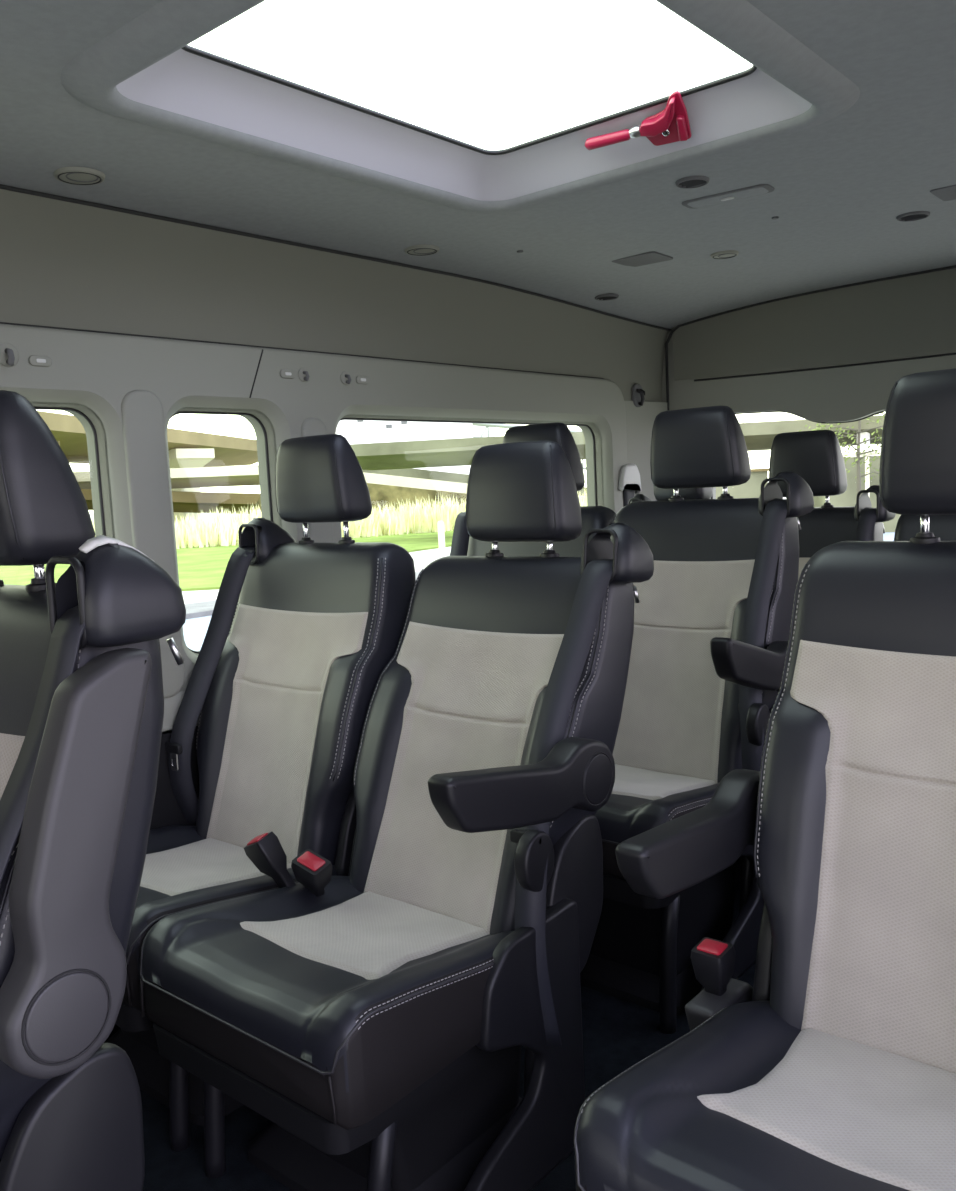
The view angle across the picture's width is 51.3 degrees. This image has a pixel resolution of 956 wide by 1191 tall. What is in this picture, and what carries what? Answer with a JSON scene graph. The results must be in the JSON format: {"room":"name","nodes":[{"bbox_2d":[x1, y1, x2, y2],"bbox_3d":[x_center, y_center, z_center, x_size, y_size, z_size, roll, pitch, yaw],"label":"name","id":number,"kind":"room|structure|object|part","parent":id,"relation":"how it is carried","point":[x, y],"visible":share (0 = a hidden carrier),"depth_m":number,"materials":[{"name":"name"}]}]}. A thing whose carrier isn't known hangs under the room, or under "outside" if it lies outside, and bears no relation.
{"room":"vehicle interior","nodes":[
{"label":"vehicle interior","id":0,"kind":"room"},
{"bbox_2d":[81,489,259,513],"bbox_3d":[-15.614,-5.359,57.356,14.160,2.270,5.000,-4,6,-7],"label":"ramp","id":1,"kind":"object","parent":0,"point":[186,502],"visible":0.3,"depth_m":55.13,"materials":[{"name":"concrete"}]},
{"bbox_2d":[0,186,667,655],"bbox_3d":[-0.849,0.037,2.183,0.150,1.905,5.300,2,8,40],"label":"wall","id":2,"kind":"structure","parent":0,"point":[63,264],"depth_m":2.53,"materials":[{"name":"grey plastic"}]},
{"bbox_2d":[0,343,18,366],"bbox_3d":[-0.938,-0.483,1.995,0.026,0.048,0.048,2,8,40],"label":"coat hook","id":3,"kind":"object","parent":2,"relation":"attached to","point":[9,355],"visible":1,"depth_m":1.99,"materials":[{"name":"grey plastic"}]},
{"bbox_2d":[29,355,51,366],"bbox_3d":[-0.901,-0.483,2.052,0.008,0.022,0.048,2,8,40],"label":"cap","id":4,"kind":"object","parent":2,"relation":"attached to","point":[34,360],"visible":1,"depth_m":2.05,"materials":[{"name":"grey plastic"}]},
{"bbox_2d":[34,407,105,535],"bbox_3d":[-1.104,-0.078,1.932,0.012,0.603,0.838,2,8,40],"label":"window","id":5,"kind":"structure","parent":2,"relation":"in","point":[38,408],"depth_m":2.21,"materials":[{"name":"clear glass"}]},
{"bbox_2d":[121,390,184,697],"bbox_3d":[-0.738,-0.112,2.267,0.020,0.702,0.103,2,8,40],"label":"trim","id":6,"kind":"structure","parent":2,"relation":"attached to","point":[142,413],"depth_m":2.25,"materials":[{"name":"grey plastic"}]},
{"bbox_2d":[113,725,198,1029],"bbox_3d":[-0.872,0.652,2.163,0.040,0.650,5.000,2,8,40],"label":"trim","id":7,"kind":"structure","parent":2,"relation":"attached to","point":[166,810],"depth_m":2.30,"materials":[{"name":"black plastic"}]},
{"bbox_2d":[162,691,199,733],"bbox_3d":[-0.943,0.312,2.040,0.012,0.090,4.800,2,8,40],"label":"trim","id":8,"kind":"structure","parent":2,"relation":"attached to","point":[171,704],"depth_m":2.31,"materials":[{"name":"grey plastic"}]},
{"bbox_2d":[170,411,272,653],"bbox_3d":[-0.635,-0.160,2.482,0.012,0.605,0.323,2,8,40],"label":"window","id":9,"kind":"structure","parent":2,"relation":"in","point":[179,412],"depth_m":2.56,"materials":[{"name":"clear glass"}]},
{"bbox_2d":[249,349,262,397],"bbox_3d":[-0.549,-0.549,2.467,0.004,0.121,0.053,2,8,40],"label":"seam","id":10,"kind":"structure","parent":2,"relation":"attached to","point":[262,349],"depth_m":2.47,"materials":[{"name":"grey"}]},
{"bbox_2d":[280,369,294,378],"bbox_3d":[-0.485,-0.565,2.539,0.008,0.022,0.048,2,8,40],"label":"cap","id":11,"kind":"object","parent":2,"relation":"attached to","point":[290,374],"visible":1,"depth_m":2.54,"materials":[{"name":"grey plastic"}]},
{"bbox_2d":[0,322,603,378],"bbox_3d":[-1.002,-0.468,1.977,0.009,0.159,4.806,2,8,40],"label":"trim","id":12,"kind":"structure","parent":2,"relation":"attached to","point":[0,322],"depth_m":2.50,"materials":[{"name":"grey"}]},
{"bbox_2d":[298,368,309,381],"bbox_3d":[-0.445,-0.571,2.574,0.024,0.036,0.036,2,8,40],"label":"coat hook","id":13,"kind":"object","parent":2,"relation":"attached to","point":[303,374],"visible":1,"depth_m":2.57,"materials":[{"name":"grey plastic"}]},
{"bbox_2d":[0,324,626,692],"bbox_3d":[-0.979,-0.097,2.010,0.035,0.892,4.800,2,8,40],"label":"trim","id":14,"kind":"structure","parent":2,"relation":"attached to","point":[93,370],"depth_m":2.52,"materials":[{"name":"grey plastic"}]},
{"bbox_2d":[301,418,333,541],"bbox_3d":[-0.417,-0.142,2.645,0.020,0.650,0.085,2,8,40],"label":"trim","id":15,"kind":"structure","parent":2,"relation":"attached to","point":[323,531],"depth_m":2.62,"materials":[{"name":"grey plastic"}]},
{"bbox_2d":[0,184,672,330],"bbox_3d":[-0.866,-0.792,2.047,0.009,0.060,5.160,2,8,40],"label":"trim","id":16,"kind":"structure","parent":2,"relation":"attached to","point":[5,187],"depth_m":2.49,"materials":[{"name":"grey"}]},
{"bbox_2d":[340,371,350,384],"bbox_3d":[-0.351,-0.587,2.685,0.024,0.036,0.036,2,8,40],"label":"coat hook","id":17,"kind":"object","parent":2,"relation":"attached to","point":[345,378],"visible":1,"depth_m":2.68,"materials":[{"name":"grey plastic"}]},
{"bbox_2d":[356,376,368,383],"bbox_3d":[-0.317,-0.592,2.737,0.008,0.022,0.048,2,8,40],"label":"cap","id":18,"kind":"object","parent":2,"relation":"attached to","point":[359,379],"visible":1,"depth_m":2.73,"materials":[{"name":"grey plastic"}]},
{"bbox_2d":[340,418,596,505],"bbox_3d":[0.022,-0.274,3.254,0.012,0.600,1.327,2,8,40],"label":"window","id":19,"kind":"structure","parent":2,"relation":"in","point":[369,419],"depth_m":3.27,"materials":[{"name":"clear glass"}]},
{"bbox_2d":[618,464,640,506],"bbox_3d":[0.591,-0.001,3.855,0.047,1.009,0.146,2,8,40],"label":"anchor","id":20,"kind":"object","parent":2,"relation":"attached to","point":[629,477],"visible":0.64,"depth_m":3.79,"materials":[{"name":"grey plastic"}]},
{"bbox_2d":[632,384,644,406],"bbox_3d":[0.631,-0.777,3.868,0.041,0.090,0.070,2,8,40],"label":"hook","id":21,"kind":"object","parent":2,"relation":"attached to","point":[638,394],"visible":1,"depth_m":3.86,"materials":[{"name":"grey plastic"}]},
{"bbox_2d":[624,401,669,500],"bbox_3d":[0.704,-0.035,3.997,0.401,1.465,0.005,-9,9,-44],"label":"trim","id":22,"kind":"structure","parent":2,"relation":"attached to","point":[639,420],"depth_m":3.91,"materials":[{"name":"grey plastic"}]},
{"bbox_2d":[336,420,494,473],"bbox_3d":[-7.651,-20.342,96.425,21.550,23.750,20.622,2,8,40],"label":"sky","id":23,"kind":"structure","parent":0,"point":[354,431],"depth_m":90.96,"materials":[{"name":"white"}]},
{"bbox_2d":[105,890,755,1190],"bbox_3d":[0.101,1.017,1.621,2.390,0.050,5.550,2,8,40],"label":"floor","id":24,"kind":"structure","parent":0,"point":[618,1034],"depth_m":1.89,"materials":[{"name":"carpet"}]},
{"bbox_2d":[0,390,185,1190],"bbox_3d":[-0.725,0.442,1.024,0.587,1.301,0.770,2,8,40],"label":"passenger seat","id":25,"kind":"object","parent":24,"relation":"on","point":[82,694],"visible":1,"depth_m":1.02,"materials":[{"name":"black leather"}]},
{"bbox_3d":[-0.521,-0.028,1.183,0.012,0.060,0.014,2,8,40],"label":"headrest post","id":26,"kind":"part","parent":25,"relation":"part of","materials":[{"name":"silver metal"}]},
{"bbox_3d":[-0.401,0.263,0.992,0.054,0.400,0.185,2,8,40],"label":"armrest","id":27,"kind":"part","parent":25,"relation":"part of","materials":[{"name":"grey plastic"}]},
{"bbox_3d":[-0.623,0.369,1.192,0.512,0.740,0.324,2,8,40],"label":"backrest","id":28,"kind":"part","parent":25,"relation":"part of","materials":[{"name":"black leather"}]},
{"bbox_3d":[-0.346,0.064,1.137,0.018,0.033,0.008,-7,7,-33],"label":"release lever","id":29,"kind":"part","parent":25,"relation":"part of","materials":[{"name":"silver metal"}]},
{"bbox_2d":[104,434,415,1151],"bbox_3d":[-0.529,0.318,2.087,0.576,1.298,0.774,2,8,40],"label":"passenger seat","id":30,"kind":"object","parent":24,"relation":"on","point":[300,637],"visible":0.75,"depth_m":2.18,"materials":[{"name":"black leather"}]},
{"bbox_3d":[-0.698,0.380,2.287,0.026,0.046,0.003,2,8,40],"label":"tongue plate","id":31,"kind":"part","parent":30,"relation":"part of","materials":[{"name":"silver metal"}]},
{"bbox_3d":[-0.535,0.854,1.814,0.036,0.294,0.074,2,8,40],"label":"leg","id":32,"kind":"part","parent":30,"relation":"part of","materials":[{"name":"black plastic"}]},
{"bbox_2d":[123,825,336,1010],"bbox_3d":[-0.614,0.594,2.026,0.520,0.172,0.501,2,8,40],"label":"cushion","id":33,"kind":"object","parent":30,"relation":"on","point":[187,867],"depth_m":2.03,"materials":[{"name":"black leather"}]},
{"bbox_3d":[-0.405,-0.153,2.343,0.012,0.078,0.013,2,8,40],"label":"headrest post","id":34,"kind":"part","parent":30,"relation":"part of","materials":[{"name":"silver metal"}]},
{"bbox_3d":[-0.410,0.254,2.249,0.512,0.729,0.352,2,8,40],"label":"backrest","id":35,"kind":"part","parent":30,"relation":"part of","materials":[{"name":"black leather"}]},
{"bbox_3d":[-0.298,-0.148,2.252,0.012,0.078,0.013,2,8,40],"label":"headrest post","id":36,"kind":"part","parent":30,"relation":"part of","materials":[{"name":"silver metal"}]},
{"bbox_2d":[140,440,653,1190],"bbox_3d":[-0.098,0.357,1.762,0.588,1.249,0.843,2,8,40],"label":"passenger seat","id":37,"kind":"object","parent":24,"relation":"on","point":[380,1015],"visible":1,"depth_m":1.70,"materials":[{"name":"black leather"}]},
{"bbox_3d":[-0.452,0.859,1.738,0.036,0.291,0.074,2,8,40],"label":"leg","id":38,"kind":"part","parent":37,"relation":"part of","materials":[{"name":"black plastic"}]},
{"bbox_2d":[142,876,512,1129],"bbox_3d":[-0.217,0.614,1.686,0.520,0.172,0.501,2,8,40],"label":"cushion","id":39,"kind":"object","parent":37,"relation":"on","point":[327,1001],"depth_m":1.55,"materials":[{"name":"black leather"}]},
{"bbox_3d":[-0.139,0.873,1.474,0.036,0.291,0.074,2,8,40],"label":"leg","id":40,"kind":"part","parent":37,"relation":"part of","materials":[{"name":"black plastic"}]},
{"bbox_3d":[0.004,0.291,1.930,0.512,0.710,0.417,2,8,40],"label":"backrest","id":41,"kind":"part","parent":37,"relation":"part of","materials":[{"name":"black leather"}]},
{"bbox_3d":[0.035,-0.101,2.055,0.012,0.061,0.018,2,8,40],"label":"headrest post","id":42,"kind":"part","parent":37,"relation":"part of","materials":[{"name":"silver metal"}]},
{"bbox_3d":[0.082,0.307,1.567,0.054,0.149,0.424,2,8,40],"label":"armrest","id":43,"kind":"part","parent":37,"relation":"part of","materials":[{"name":"black plastic"}]},
{"bbox_3d":[0.106,0.830,1.761,0.036,0.291,0.074,2,8,40],"label":"leg","id":44,"kind":"part","parent":37,"relation":"part of","materials":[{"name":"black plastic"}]},
{"bbox_3d":[0.141,-0.096,1.965,0.012,0.061,0.018,2,8,40],"label":"headrest post","id":45,"kind":"part","parent":37,"relation":"part of","materials":[{"name":"silver metal"}]},
{"bbox_3d":[0.301,-0.002,1.901,0.015,0.033,0.008,-6,7,-26],"label":"release lever","id":46,"kind":"part","parent":37,"relation":"part of","materials":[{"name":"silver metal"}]},
{"bbox_2d":[450,422,615,556],"bbox_3d":[-0.007,0.200,2.749,0.554,1.337,0.773,2,8,40],"label":"passenger seat","id":47,"kind":"object","parent":24,"relation":"on","point":[593,517],"visible":0.02,"depth_m":2.85,"materials":[{"name":"black leather"}]},
{"bbox_3d":[0.135,0.117,2.886,0.512,0.730,0.347,2,8,40],"label":"backrest","id":48,"kind":"part","parent":47,"relation":"part of","materials":[{"name":"black leather"}]},
{"bbox_2d":[628,485,712,503],"bbox_3d":[0.506,0.152,3.216,0.410,1.282,0.768,2,8,40],"label":"passenger seat","id":49,"kind":"object","parent":24,"relation":"on","point":[661,494],"visible":0.04,"depth_m":3.36,"materials":[{"name":"black leather"}]},
{"bbox_2d":[580,405,813,1033],"bbox_3d":[0.421,0.221,2.368,0.587,1.337,0.758,2,8,40],"label":"passenger seat","id":50,"kind":"object","parent":24,"relation":"on","point":[712,619],"visible":0.55,"depth_m":2.39,"materials":[{"name":"black leather"}]},
{"bbox_2d":[595,782,719,878],"bbox_3d":[0.330,0.475,2.324,0.520,0.172,0.501,2,8,40],"label":"cushion","id":51,"kind":"object","parent":50,"relation":"on","point":[632,809],"depth_m":2.06,"materials":[{"name":"black leather"}]},
{"bbox_3d":[0.409,0.754,2.115,0.036,0.334,0.074,2,8,40],"label":"leg","id":52,"kind":"part","parent":50,"relation":"part of","materials":[{"name":"black plastic"}]},
{"bbox_3d":[0.526,0.131,2.539,0.512,0.740,0.323,2,8,40],"label":"backrest","id":53,"kind":"part","parent":50,"relation":"part of","materials":[{"name":"black leather"}]},
{"bbox_3d":[0.627,-0.266,2.530,0.012,0.062,0.014,2,8,40],"label":"headrest post","id":54,"kind":"part","parent":50,"relation":"part of","materials":[{"name":"silver metal"}]},
{"bbox_3d":[0.654,0.711,2.402,0.036,0.334,0.074,2,8,40],"label":"leg","id":55,"kind":"part","parent":50,"relation":"part of","materials":[{"name":"black plastic"}]},
{"bbox_3d":[0.627,0.154,2.201,0.054,0.179,0.402,2,8,40],"label":"armrest","id":56,"kind":"part","parent":50,"relation":"part of","materials":[{"name":"black plastic"}]},
{"bbox_2d":[574,368,955,1190],"bbox_3d":[0.508,0.363,1.224,0.623,1.295,0.761,2,8,40],"label":"passenger seat","id":57,"kind":"object","parent":24,"relation":"on","point":[835,1070],"visible":1,"depth_m":1.36,"materials":[{"name":"black leather"}]},
{"bbox_3d":[0.329,0.347,1.442,0.054,0.121,0.418,2,8,40],"label":"armrest","id":58,"kind":"part","parent":57,"relation":"part of","materials":[{"name":"black plastic"}]},
{"bbox_2d":[574,1001,909,1190],"bbox_3d":[0.453,0.643,1.147,0.520,0.172,0.501,2,8,40],"label":"cushion","id":59,"kind":"object","parent":57,"relation":"on","point":[759,1095],"depth_m":1.16,"materials":[{"name":"black leather"}]},
{"bbox_3d":[0.652,0.301,1.365,0.512,0.735,0.335,2,8,40],"label":"backrest","id":60,"kind":"part","parent":57,"relation":"part of","materials":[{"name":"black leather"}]},
{"bbox_3d":[0.651,-0.103,1.451,0.012,0.070,0.014,2,8,40],"label":"headrest post","id":61,"kind":"part","parent":57,"relation":"part of","materials":[{"name":"silver metal"}]},
{"bbox_2d":[735,430,895,890],"bbox_3d":[0.859,0.165,2.917,0.500,1.287,0.770,2,8,40],"label":"passenger seat","id":62,"kind":"object","parent":24,"relation":"on","point":[816,456],"visible":0.14,"depth_m":3.03,"materials":[{"name":"black leather"}]},
{"bbox_3d":[0.977,0.101,3.078,0.461,0.731,0.345,2,8,40],"label":"backrest","id":63,"kind":"part","parent":62,"relation":"part of","materials":[{"name":"black leather"}]},
{"bbox_2d":[894,515,955,540],"bbox_3d":[1.229,0.184,2.602,0.468,1.282,0.761,2,8,40],"label":"passenger seat","id":64,"kind":"object","parent":24,"relation":"on","point":[908,526],"visible":0.02,"depth_m":2.83,"materials":[{"name":"black leather"}]},
{"bbox_2d":[0,0,955,328],"bbox_3d":[-0.004,-0.804,1.403,2.290,0.150,5.400,2,8,40],"label":"ceiling","id":65,"kind":"structure","parent":0,"point":[841,183],"depth_m":2.24,"materials":[{"name":"grey plastic"}]},
{"bbox_2d":[53,167,104,184],"bbox_3d":[-0.782,-0.823,1.954,0.096,0.012,0.096,2,8,40],"label":"ceiling vent","id":66,"kind":"object","parent":65,"relation":"in","point":[69,175],"visible":1,"depth_m":1.94,"materials":[{"name":"grey plastic"}]},
{"bbox_2d":[405,245,438,255],"bbox_3d":[-0.152,-0.934,2.694,0.096,0.012,0.096,2,8,40],"label":"ceiling light","id":67,"kind":"object","parent":65,"relation":"in","point":[418,250],"visible":1,"depth_m":2.68,"materials":[{"name":"grey plastic"}]},
{"bbox_2d":[60,0,859,211],"bbox_3d":[0.039,-0.884,1.717,1.161,0.102,1.432,2,8,40],"label":"roof hatch","id":68,"kind":"object","parent":65,"relation":"attached to","point":[146,71],"visible":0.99,"depth_m":1.84,"materials":[{"name":"grey plastic"}]},
{"bbox_2d":[585,91,690,149],"bbox_3d":[0.320,-0.930,1.993,0.231,0.068,0.097,2,8,40],"label":"lever","id":69,"kind":"object","parent":68,"relation":"attached to","point":[670,125],"visible":1,"depth_m":1.96,"materials":[{"name":"red paint"}]},
{"bbox_3d":[0.356,-0.930,1.943,0.042,0.046,0.110,-7,7,-32],"label":"cast arm","id":70,"kind":"part","parent":69,"relation":"part of","materials":[{"name":"red paint"}]},
{"bbox_2d":[595,293,618,300],"bbox_3d":[0.442,-1.026,3.422,0.084,0.011,0.084,2,8,40],"label":"ceiling vent","id":71,"kind":"object","parent":65,"relation":"in","point":[610,296],"visible":1,"depth_m":3.40,"materials":[{"name":"grey plastic"}]},
{"bbox_2d":[612,251,672,266],"bbox_3d":[0.494,-1.010,2.997,0.146,0.005,0.132,2,8,38],"label":"speaker panel","id":72,"kind":"object","parent":65,"relation":"attached to","point":[651,257],"visible":1,"depth_m":2.98,"materials":[{"name":"grey plastic"}]},
{"bbox_2d":[675,176,708,187],"bbox_3d":[0.484,-0.934,2.248,0.076,0.011,0.076,2,8,40],"label":"ceiling vent","id":73,"kind":"object","parent":65,"relation":"in","point":[691,181],"visible":1,"depth_m":2.24,"materials":[{"name":"grey plastic"}]},
{"bbox_2d":[710,250,738,258],"bbox_3d":[0.742,-1.026,2.998,0.084,0.012,0.084,2,8,40],"label":"ceiling vent","id":74,"kind":"object","parent":65,"relation":"in","point":[729,253],"visible":1,"depth_m":2.98,"materials":[{"name":"grey plastic"}]},
{"bbox_2d":[682,184,774,208],"bbox_3d":[0.596,-0.953,2.383,0.216,0.010,0.072,2,8,36],"label":"recessed light","id":75,"kind":"object","parent":65,"relation":"in","point":[759,189],"visible":1,"depth_m":2.37,"materials":[{"name":"grey plastic"}]},
{"bbox_2d":[720,197,733,200],"bbox_3d":[0.597,-0.949,2.383,0.032,0.004,0.012,2,8,36],"label":"switch","id":76,"kind":"object","parent":75,"relation":"attached to","point":[721,198],"depth_m":2.38,"materials":[{"name":"grey plastic"}]},
{"bbox_2d":[896,211,929,221],"bbox_3d":[1.160,-1.013,2.656,0.084,0.011,0.084,2,8,40],"label":"ceiling vent","id":77,"kind":"object","parent":65,"relation":"in","point":[916,215],"visible":1,"depth_m":2.65,"materials":[{"name":"grey plastic"}]},
{"bbox_2d":[930,185,955,200],"bbox_3d":[1.192,-0.988,2.421,0.146,0.005,0.132,2,8,40],"label":"speaker panel","id":78,"kind":"object","parent":65,"relation":"attached to","point":[948,193],"visible":1,"depth_m":2.44,"materials":[{"name":"grey plastic"}]},
{"bbox_2d":[662,331,955,498],"bbox_3d":[1.704,-0.236,3.452,2.310,1.925,0.230,2,8,40],"label":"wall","id":79,"kind":"structure","parent":0,"point":[850,393],"depth_m":3.77,"materials":[{"name":"grey plastic"}]},
{"bbox_2d":[711,410,885,498],"bbox_3d":[1.662,-0.407,3.495,1.860,0.650,0.130,2,8,40],"label":"window","id":80,"kind":"structure","parent":79,"relation":"in","point":[885,410],"depth_m":3.78,"materials":[{"name":"clear glass"}]},
{"bbox_2d":[665,265,955,410],"bbox_3d":[1.660,-0.206,3.413,2.185,1.838,0.171,2,8,40],"label":"trim","id":81,"kind":"structure","parent":79,"relation":"attached to","point":[949,267],"depth_m":3.77,"materials":[{"name":"grey"}]},
{"bbox_2d":[673,268,955,380],"bbox_3d":[1.636,-0.999,3.333,2.130,0.336,0.184,2,8,40],"label":"trim","id":82,"kind":"structure","parent":79,"relation":"attached to","point":[915,315],"depth_m":3.68,"materials":[{"name":"grey plastic"}]},
{"bbox_2d":[694,353,955,381],"bbox_3d":[1.655,-0.828,3.362,1.992,0.007,0.148,3,8,41],"label":"trim","id":83,"kind":"structure","parent":79,"relation":"attached to","point":[949,353],"depth_m":3.71,"materials":[{"name":"grey plastic"}]},
{"label":"outside","id":84,"kind":"structure","parent":0,"visible":0},
{"bbox_2d":[90,497,785,603],"bbox_3d":[-15.870,-8.740,104.763,280.000,0.300,380.000,2,8,40],"label":"ground","id":85,"kind":"structure","parent":84,"point":[421,559],"depth_m":23.64,"materials":[{"name":"concrete"}]},
{"bbox_2d":[0,529,453,590],"bbox_3d":[-12.966,-2.402,43.742,43.600,0.050,70.000,2,8,40],"label":"lawn","id":86,"kind":"structure","parent":85,"relation":"on","point":[204,568],"depth_m":28.48,"materials":[{"name":"plant"}]},
{"bbox_2d":[37,411,257,524],"bbox_3d":[-24.036,-5.813,51.346,11.129,6.250,64.071,-2,6,6],"label":"viaduct","id":87,"kind":"object","parent":86,"relation":"on","point":[186,449],"visible":0.24,"depth_m":63.56,"materials":[{"name":"concrete"}]},
{"bbox_2d":[73,465,259,488],"bbox_3d":[-21.228,-5.373,57.600,23.971,3.750,6.283,-3,6,-5],"label":"viaduct","id":88,"kind":"object","parent":86,"relation":"on","point":[198,477],"visible":0.17,"depth_m":55.28,"materials":[{"name":"concrete"}]},
{"bbox_2d":[92,487,586,548],"bbox_3d":[-12.336,-2.703,38.900,46.044,1.636,9.082,-6,7,-24],"label":"grass","id":89,"kind":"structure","parent":86,"relation":"on","point":[222,530],"depth_m":39.23,"materials":[{"name":"plant"}]},
{"bbox_2d":[252,468,586,513],"bbox_3d":[-0.391,-4.917,45.252,21.576,3.500,2.977,-3,6,1],"label":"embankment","id":90,"kind":"object","parent":86,"relation":"on","point":[384,486],"visible":0.19,"depth_m":45.13,"materials":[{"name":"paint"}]},
{"bbox_3d":[-1.016,-4.762,43.831,13.911,2.600,0.004,-3,6,2],"label":"guard rail","id":91,"kind":"part","parent":90,"relation":"part of","materials":[{"name":"concrete"}]},
{"bbox_2d":[472,423,585,469],"bbox_3d":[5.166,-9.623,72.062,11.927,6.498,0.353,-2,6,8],"label":"footbridge","id":92,"kind":"object","parent":86,"relation":"on","point":[507,426],"visible":0.12,"depth_m":72.17,"materials":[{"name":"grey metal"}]},
{"bbox_3d":[5.199,-11.912,71.792,11.278,1.896,0.316,-2,6,8],"label":"rail","id":93,"kind":"part","parent":92,"relation":"part of","materials":[{"name":"grey metal"}]},
{"bbox_2d":[185,571,420,618],"bbox_3d":[-10.259,1.244,8.928,1.500,0.090,120.000,2,8,40],"label":"kerb","id":94,"kind":"object","parent":85,"relation":"on","point":[199,609],"depth_m":15.34,"materials":[{"name":"grey concrete"}]},
{"bbox_2d":[437,521,445,554],"bbox_3d":[-0.972,-1.536,26.513,0.180,0.900,0.180,2,8,40],"label":"bollard","id":95,"kind":"object","parent":85,"relation":"on","point":[441,533],"visible":1,"depth_m":26.45,"materials":[{"name":"concrete"}]},
{"bbox_2d":[183,532,894,650],"bbox_3d":[-6.479,1.447,5.738,8.800,0.012,120.000,2,8,40],"label":"road","id":96,"kind":"structure","parent":85,"relation":"on","point":[194,629],"depth_m":13.55,"materials":[{"name":"grey asphalt"}]},
{"bbox_2d":[350,415,884,469],"bbox_3d":[9.247,-3.953,33.025,26.404,3.300,5.000,-2,6,7],"label":"overpass","id":97,"kind":"object","parent":96,"relation":"on","point":[758,436],"visible":0.34,"depth_m":31.61,"materials":[{"name":"concrete"},{"name":"pale concrete"}]},
{"bbox_2d":[799,412,884,496],"bbox_3d":[8.658,-3.016,23.073,2.934,3.658,2.657,2,8,40],"label":"tree","id":98,"kind":"object","parent":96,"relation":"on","point":[858,453],"visible":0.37,"depth_m":23.23,"materials":[{"name":"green plant"}]},
{"bbox_2d":[813,452,900,531],"bbox_3d":[11.634,-2.945,28.024,4.509,2.150,3.405,-2,6,11],"label":"building","id":99,"kind":"structure","parent":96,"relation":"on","point":[848,498],"depth_m":26.59,"materials":[{"name":"paint"}]},
{"bbox_2d":[860,451,877,497],"bbox_3d":[9.432,-2.412,24.130,0.500,2.148,0.099,2,8,40],"label":"lamp post","id":100,"kind":"object","parent":96,"relation":"on","point":[867,481],"visible":0.42,"depth_m":24.03,"materials":[{"name":"metal"}]},
{"bbox_2d":[716,468,768,498],"bbox_3d":[7.580,-2.861,30.312,2.618,1.880,1.748,-2,6,12],"label":"shed","id":101,"kind":"object","parent":85,"relation":"on","point":[751,488],"visible":0.14,"depth_m":29.37,"materials":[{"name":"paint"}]}
]}

